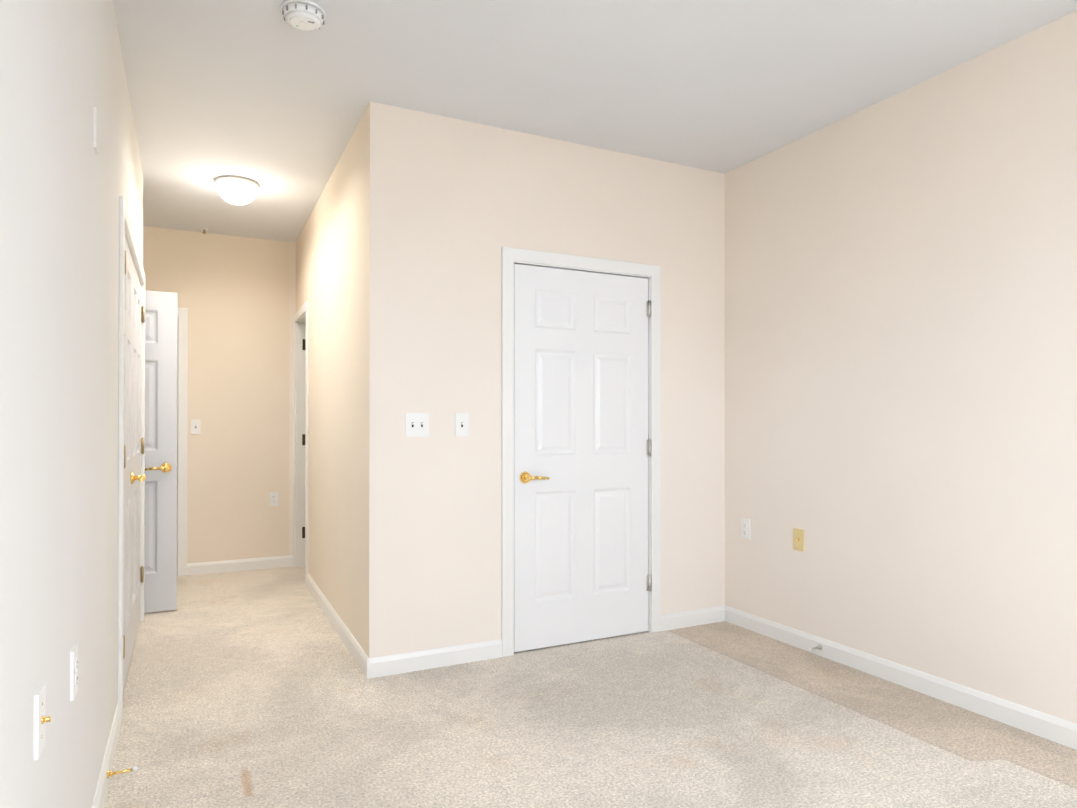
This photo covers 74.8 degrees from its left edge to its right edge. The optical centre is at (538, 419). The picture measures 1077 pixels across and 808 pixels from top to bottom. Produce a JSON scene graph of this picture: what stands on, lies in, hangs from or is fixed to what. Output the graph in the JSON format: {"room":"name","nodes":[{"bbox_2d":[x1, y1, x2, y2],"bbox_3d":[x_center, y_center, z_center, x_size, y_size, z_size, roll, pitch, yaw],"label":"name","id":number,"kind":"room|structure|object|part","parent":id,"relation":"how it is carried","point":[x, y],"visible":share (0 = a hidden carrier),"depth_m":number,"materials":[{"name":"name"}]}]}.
{"room":"empty bedroom","nodes":[
{"label":"empty bedroom","id":0,"kind":"room"},
{"bbox_2d":[0,0,142,807],"bbox_3d":[-1.118,-0.154,1.576,0.110,2.720,6.140,0,0,-27],"label":"wall","id":1,"kind":"structure","parent":0,"point":[64,187],"depth_m":1.50,"materials":[{"name":"beige paint"}]},
{"bbox_2d":[34,682,50,760],"bbox_3d":[-0.904,0.549,1.288,0.020,0.115,0.070,0,0,-27],"label":"outlet plate","id":2,"kind":"object","parent":1,"relation":"attached to","point":[41,719],"visible":0.98,"depth_m":1.27,"materials":[{"name":"white plastic"}]},
{"bbox_2d":[70,643,77,700],"bbox_3d":[-1.105,0.602,1.679,0.010,0.115,0.070,0,0,-27],"label":"electrical outlet plate","id":3,"kind":"object","parent":1,"relation":"attached to","point":[73,671],"visible":1,"depth_m":1.66,"materials":[{"name":"white plastic"}]},
{"bbox_2d":[93,107,98,155],"bbox_3d":[-1.294,-0.841,2.062,0.008,0.115,0.070,0,0,-27],"label":"switch plate","id":4,"kind":"object","parent":1,"relation":"attached to","point":[96,134],"visible":1,"depth_m":2.04,"materials":[{"name":"beige paint"}]},
{"bbox_2d":[92,702,120,807],"bbox_3d":[-0.703,1.157,0.876,0.013,0.090,4.310,0,0,-27],"label":"baseboard","id":5,"kind":"structure","parent":1,"relation":"attached to","point":[101,790],"depth_m":2.37,"materials":[{"name":"white"}]},
{"bbox_2d":[107,766,137,778],"bbox_3d":[-1.373,1.163,2.324,0.086,0.028,0.028,0,0,-27],"label":"doorstop","id":6,"kind":"object","parent":1,"relation":"attached to","point":[133,769],"visible":1,"depth_m":2.32,"materials":[{"name":"gold metal"}]},
{"bbox_2d":[118,196,144,722],"bbox_3d":[-2.100,0.165,3.537,0.140,2.105,1.690,0,0,-27],"label":"trim","id":7,"kind":"structure","parent":1,"relation":"attached to","point":[125,229],"depth_m":2.82,"materials":[{"name":"white wood"}]},
{"bbox_2d":[123,237,145,691],"bbox_3d":[-1.863,0.196,3.214,0.102,2.020,0.786,0,0,-27],"label":"closet door","id":8,"kind":"structure","parent":1,"relation":"in","point":[130,477],"depth_m":3.35,"materials":[{"name":"white wood"}]},
{"bbox_3d":[-1.976,0.292,3.478,0.066,0.064,0.151,0,0,-27],"label":"handle","id":9,"kind":"part","parent":8,"relation":"part of","materials":[{"name":"gold metal"}]},
{"bbox_2d":[131,262,144,656],"bbox_3d":[-2.238,0.200,3.910,0.054,2.020,0.786,0,0,-27],"label":"closet door","id":10,"kind":"structure","parent":1,"relation":"in","point":[138,314],"depth_m":3.87,"materials":[{"name":"white wood"}]},
{"bbox_2d":[143,226,295,563],"bbox_3d":[-1.931,-0.127,6.050,3.910,2.720,0.110,0,0,-27],"label":"wall","id":11,"kind":"structure","parent":0,"point":[237,296],"depth_m":5.72,"materials":[{"name":"beige paint"}]},
{"bbox_2d":[177,308,187,575],"bbox_3d":[-3.181,0.177,5.423,0.855,2.105,0.140,0,0,-27],"label":"trim","id":12,"kind":"structure","parent":11,"relation":"attached to","point":[182,350],"depth_m":5.54,"materials":[{"name":"white wood"}]},
{"bbox_2d":[191,419,200,433],"bbox_3d":[-2.717,0.060,5.585,0.070,0.115,0.016,0,0,-27],"label":"light switch","id":13,"kind":"object","parent":11,"relation":"attached to","point":[195,426],"visible":1,"depth_m":5.59,"materials":[{"name":"white plastic"}]},
{"bbox_2d":[187,555,293,574],"bbox_3d":[-2.407,1.186,5.735,0.815,0.090,0.013,0,0,-27],"label":"baseboard","id":14,"kind":"structure","parent":11,"relation":"attached to","point":[236,565],"depth_m":5.72,"materials":[{"name":"white wood"}]},
{"bbox_2d":[269,492,277,505],"bbox_3d":[-2.195,0.662,5.846,0.070,0.115,0.010,0,0,-27],"label":"outlet","id":15,"kind":"object","parent":11,"relation":"attached to","point":[273,498],"visible":1,"depth_m":5.84,"materials":[{"name":"white plastic"}]},
{"bbox_2d":[296,112,364,649],"bbox_3d":[-1.395,-0.135,4.701,0.110,2.720,2.780,0,0,-26],"label":"wall","id":16,"kind":"structure","parent":0,"point":[330,265],"depth_m":4.09,"materials":[{"name":"beige paint"}]},
{"bbox_2d":[293,301,308,583],"bbox_3d":[-1.823,0.178,5.592,0.140,2.105,0.800,0,0,-26],"label":"trim","id":17,"kind":"structure","parent":16,"relation":"attached to","point":[301,405],"depth_m":5.87,"materials":[{"name":"white wood"}]},
{"bbox_2d":[302,339,305,537],"bbox_3d":[-1.948,0.162,5.891,0.050,1.662,0.012,0,0,-26],"label":"door hinges","id":18,"kind":"object","parent":17,"relation":"attached to","point":[303,435],"depth_m":5.89,"materials":[{"name":"brown metal"}]},
{"bbox_2d":[306,574,369,677],"bbox_3d":[-1.251,1.177,4.251,0.013,0.090,2.103,0,0,-26],"label":"baseboard","id":19,"kind":"structure","parent":16,"relation":"attached to","point":[355,649],"depth_m":3.95,"materials":[{"name":"white wood"}]},
{"bbox_2d":[364,101,724,657],"bbox_3d":[0.144,-0.140,3.857,2.160,2.720,0.110,0,0,-27],"label":"wall","id":20,"kind":"structure","parent":0,"point":[453,206],"depth_m":3.57,"materials":[{"name":"beige paint"}]},
{"bbox_2d":[405,413,428,436],"bbox_3d":[-0.587,0.027,3.419,0.116,0.115,0.016,0,0,-27],"label":"switch plate","id":21,"kind":"object","parent":20,"relation":"attached to","point":[416,424],"visible":1,"depth_m":3.42,"materials":[{"name":"white plastic"}]},
{"bbox_2d":[366,639,501,678],"bbox_3d":[-0.497,1.172,3.459,0.690,0.090,0.013,0,0,-27],"label":"baseboard","id":22,"kind":"structure","parent":20,"relation":"attached to","point":[423,660],"depth_m":3.44,"materials":[{"name":"white wood"}]},
{"bbox_2d":[455,413,468,435],"bbox_3d":[-0.382,0.028,3.522,0.070,0.115,0.016,0,0,-27],"label":"switch plate","id":23,"kind":"object","parent":20,"relation":"attached to","point":[461,424],"visible":1,"depth_m":3.52,"materials":[{"name":"white plastic"}]},
{"bbox_2d":[501,247,660,656],"bbox_3d":[0.229,0.168,3.898,0.996,2.105,0.140,0,0,-27],"label":"trim","id":24,"kind":"structure","parent":20,"relation":"attached to","point":[511,257],"depth_m":3.79,"materials":[{"name":"white wood"}]},
{"bbox_2d":[514,264,650,651],"bbox_3d":[0.253,0.202,3.871,0.864,2.020,0.168,0,0,-27],"label":"closet door","id":25,"kind":"structure","parent":20,"relation":"in","point":[582,447],"depth_m":3.84,"materials":[{"name":"white wood"}]},
{"bbox_3d":[-0.016,0.306,3.679,0.151,0.064,0.066,0,0,-27],"label":"handle","id":26,"kind":"part","parent":25,"relation":"part of","materials":[{"name":"gold metal"}]},
{"bbox_2d":[661,605,724,630],"bbox_3d":[0.920,1.177,4.168,0.487,0.090,0.013,0,0,-27],"label":"baseboard","id":27,"kind":"structure","parent":20,"relation":"attached to","point":[677,620],"depth_m":4.16,"materials":[{"name":"white wood"}]},
{"bbox_2d":[103,566,1076,807],"bbox_3d":[-0.499,1.276,3.191,4.500,0.120,8.870,0,0,-27],"label":"floor","id":28,"kind":"structure","parent":0,"point":[256,688],"depth_m":2.76,"materials":[{"name":"carpet"}]},
{"bbox_2d":[113,0,1076,242],"bbox_3d":[-0.499,-1.564,3.208,4.500,0.120,8.870,0,0,-27],"label":"ceiling","id":29,"kind":"structure","parent":0,"point":[268,99],"depth_m":3.07,"materials":[{"name":"white paint"}]},
{"bbox_2d":[215,176,257,204],"bbox_3d":[-1.906,-1.429,4.454,0.252,0.136,0.252,0,0,-27],"label":"hall light","id":30,"kind":"object","parent":29,"relation":"attached to","point":[237,190],"visible":1,"depth_m":4.38,"materials":[{"name":"white glass"}]},
{"bbox_2d":[281,0,325,30],"bbox_3d":[-0.868,-1.482,2.603,0.160,0.051,0.160,0,0,-27],"label":"smoke detector","id":31,"kind":"object","parent":29,"relation":"attached to","point":[306,15],"visible":0.98,"depth_m":2.56,"materials":[{"name":"white plastic"}]},
{"bbox_2d":[724,11,1076,723],"bbox_3d":[1.517,-0.141,3.649,0.110,2.720,7.490,0,0,-27],"label":"wall","id":32,"kind":"structure","parent":0,"point":[902,359],"depth_m":3.14,"materials":[{"name":"beige paint"}]},
{"bbox_2d":[741,518,749,538],"bbox_3d":[1.211,0.641,4.123,0.010,0.115,0.070,0,0,-27],"label":"electrical outlet plate","id":33,"kind":"object","parent":32,"relation":"attached to","point":[745,528],"visible":1,"depth_m":4.12,"materials":[{"name":"white plastic"}]},
{"bbox_2d":[793,528,803,551],"bbox_3d":[1.386,0.644,3.763,0.020,0.115,0.070,0,0,-27],"label":"outlet plate","id":34,"kind":"object","parent":32,"relation":"attached to","point":[798,539],"visible":1,"depth_m":3.76,"materials":[{"name":"yellow plastic"}]},
{"bbox_2d":[807,644,821,650],"bbox_3d":[1.411,1.173,3.605,0.086,0.028,0.028,0,0,-27],"label":"doorstop","id":35,"kind":"object","parent":32,"relation":"attached to","point":[819,646],"visible":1,"depth_m":3.61,"materials":[{"name":"silver metal"}]},
{"bbox_2d":[725,606,1076,749],"bbox_3d":[2.109,1.166,2.322,0.013,0.090,4.380,0,0,-27],"label":"baseboard","id":36,"kind":"structure","parent":32,"relation":"attached to","point":[1045,726],"depth_m":3.12,"materials":[{"name":"white wood"}]},
{"bbox_3d":[-3.328,-0.136,4.596,0.110,2.720,1.240,0,0,-27],"label":"wall","id":37,"kind":"structure","parent":0,"visible":0},
{"bbox_2d":[144,291,177,612],"bbox_3d":[-2.663,0.203,4.337,0.780,2.020,0.168,0,0,-27],"label":"open entry door","id":38,"kind":"structure","parent":37,"relation":"in","point":[160,543],"depth_m":4.46,"materials":[{"name":"white wood"}]},
{"bbox_3d":[-2.386,0.308,4.418,0.151,0.064,0.066,0,0,-27],"label":"handle","id":39,"kind":"part","parent":38,"relation":"part of","materials":[{"name":"gold metal"}]}
]}

